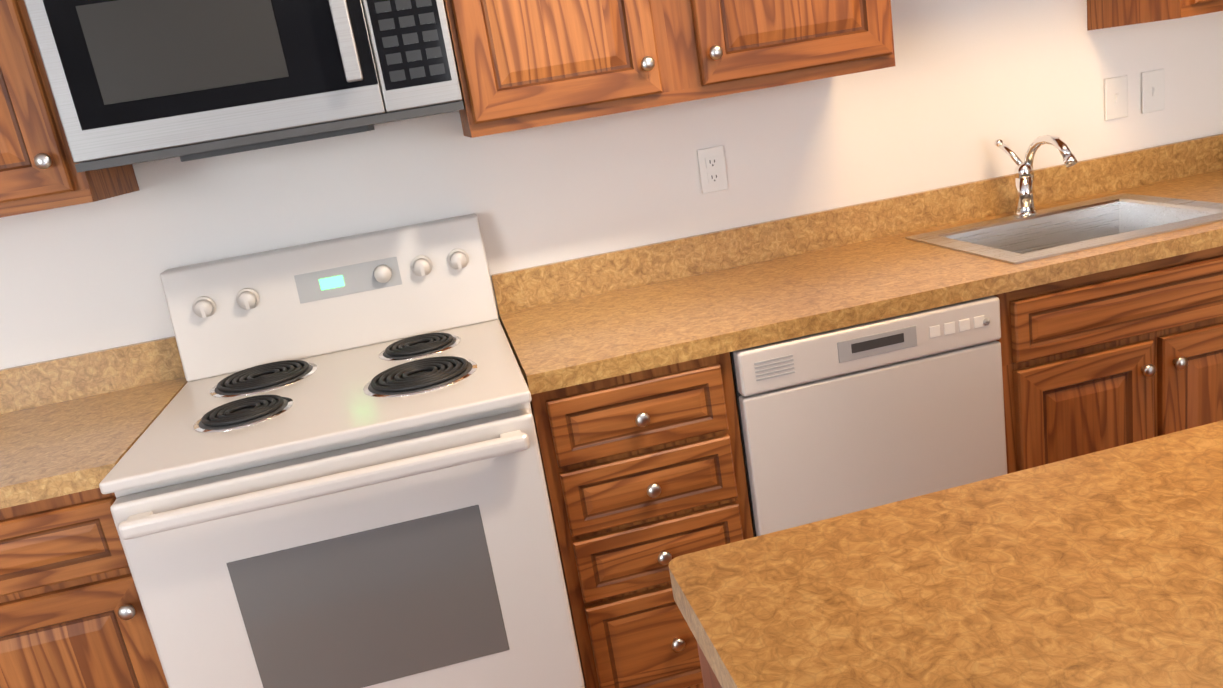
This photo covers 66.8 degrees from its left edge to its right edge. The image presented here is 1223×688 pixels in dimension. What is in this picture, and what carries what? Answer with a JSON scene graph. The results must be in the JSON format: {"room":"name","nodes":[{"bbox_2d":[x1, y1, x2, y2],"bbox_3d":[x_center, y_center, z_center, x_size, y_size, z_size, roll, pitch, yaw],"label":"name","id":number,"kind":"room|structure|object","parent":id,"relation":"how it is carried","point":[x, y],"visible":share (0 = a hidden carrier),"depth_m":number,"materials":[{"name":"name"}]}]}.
{"room":"kitchen","nodes":[
{"label":"kitchen","id":0,"kind":"room"},
{"bbox_2d":[0,0,1222,369],"bbox_3d":[0.328,-0.705,2.465,9.600,2.800,0.100,-12,15,-9],"label":"wall","id":1,"kind":"structure","parent":0,"point":[954,92],"depth_m":2.42,"materials":[{"name":"paint"}]},
{"bbox_2d":[0,0,1222,217],"bbox_3d":[0.568,-1.008,1.433,4.503,1.096,1.820,-12,15,-9],"label":"upper cabinet","id":2,"kind":"object","parent":1,"relation":"attached to","point":[522,64],"visible":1,"depth_m":2.00,"materials":[{"name":"brown wood"}]},
{"bbox_2d":[24,0,463,172],"bbox_3d":[-0.735,-0.641,1.964,0.756,0.432,0.444,-12,15,-9],"label":"microwave","id":3,"kind":"object","parent":2,"relation":"attached to","point":[135,81],"visible":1,"depth_m":1.81,"materials":[{"name":"grey"}]},
{"bbox_2d":[697,145,727,193],"bbox_3d":[0.268,-0.460,2.450,0.072,0.116,0.010,-12,15,-9],"label":"outlet","id":4,"kind":"object","parent":1,"relation":"attached to","point":[712,169],"visible":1,"depth_m":2.45,"materials":[{"name":"white plastic"}]},
{"bbox_2d":[1104,75,1127,120],"bbox_3d":[1.438,-0.700,2.640,0.072,0.116,0.012,-12,15,-9],"label":"light switch","id":5,"kind":"object","parent":1,"relation":"attached to","point":[1116,96],"visible":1,"depth_m":2.64,"materials":[{"name":"white plastic"}]},
{"bbox_2d":[1142,69,1164,113],"bbox_3d":[1.554,-0.724,2.659,0.072,0.116,0.012,-12,15,-9],"label":"light switch","id":6,"kind":"object","parent":1,"relation":"attached to","point":[1153,90],"visible":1,"depth_m":2.66,"materials":[{"name":"white plastic"}]},
{"bbox_3d":[-0.363,1.117,1.692,7.085,0.050,1.924,-12,15,-9],"label":"floor","id":7,"kind":"structure","parent":0,"visible":0},
{"bbox_2d":[99,213,584,687],"bbox_3d":[-0.536,0.395,2.074,0.758,1.180,0.789,-12,15,-9],"label":"stove","id":8,"kind":"object","parent":7,"relation":"on","point":[327,471],"visible":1,"depth_m":1.76,"materials":[{"name":"white metal"}]},
{"bbox_2d":[0,246,1222,687],"bbox_3d":[0.723,0.318,2.185,4.503,0.874,1.056,-12,15,-9],"label":"base cabinet","id":9,"kind":"object","parent":7,"relation":"on","point":[644,474],"visible":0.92,"depth_m":1.97,"materials":[{"name":"brown wood"}]},
{"bbox_2d":[0,134,1222,508],"bbox_3d":[0.644,-0.166,2.051,4.503,0.142,1.058,-12,15,-9],"label":"countertop","id":10,"kind":"structure","parent":9,"relation":"on","point":[76,424],"depth_m":2.22,"materials":[{"name":"laminate"}]},
{"bbox_2d":[994,135,1077,217],"bbox_3d":[1.119,-0.440,2.450,0.071,0.216,0.257,-12,15,-9],"label":"faucet","id":11,"kind":"object","parent":10,"relation":"on","point":[1024,179],"visible":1,"depth_m":2.49,"materials":[{"name":"silver metal"}]},
{"bbox_2d":[905,193,1222,264],"bbox_3d":[1.179,-0.232,2.355,0.670,0.149,0.480,-12,15,-9],"label":"sink","id":12,"kind":"object","parent":10,"relation":"in","point":[1078,226],"visible":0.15,"depth_m":2.49,"materials":[{"name":"silver metal"}]},
{"bbox_2d":[730,295,1006,536],"bbox_3d":[0.552,0.300,2.363,0.604,0.868,0.635,-12,15,-9],"label":"dishwasher","id":13,"kind":"object","parent":7,"relation":"on","point":[849,419],"visible":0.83,"depth_m":2.00,"materials":[{"name":"grey metal"}]},
{"bbox_3d":[1.625,1.861,-2.210,9.400,0.050,10.500,-12,15,-9],"label":"floor","id":14,"kind":"structure","parent":0,"visible":0},
{"bbox_2d":[669,420,1222,687],"bbox_3d":[0.999,0.547,0.810,1.690,1.070,0.955,-12,15,-9],"label":"kitchen island","id":15,"kind":"object","parent":14,"relation":"on","point":[1101,569],"visible":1,"depth_m":0.90,"materials":[{"name":"laminate"},{"name":"wood"}]}
]}

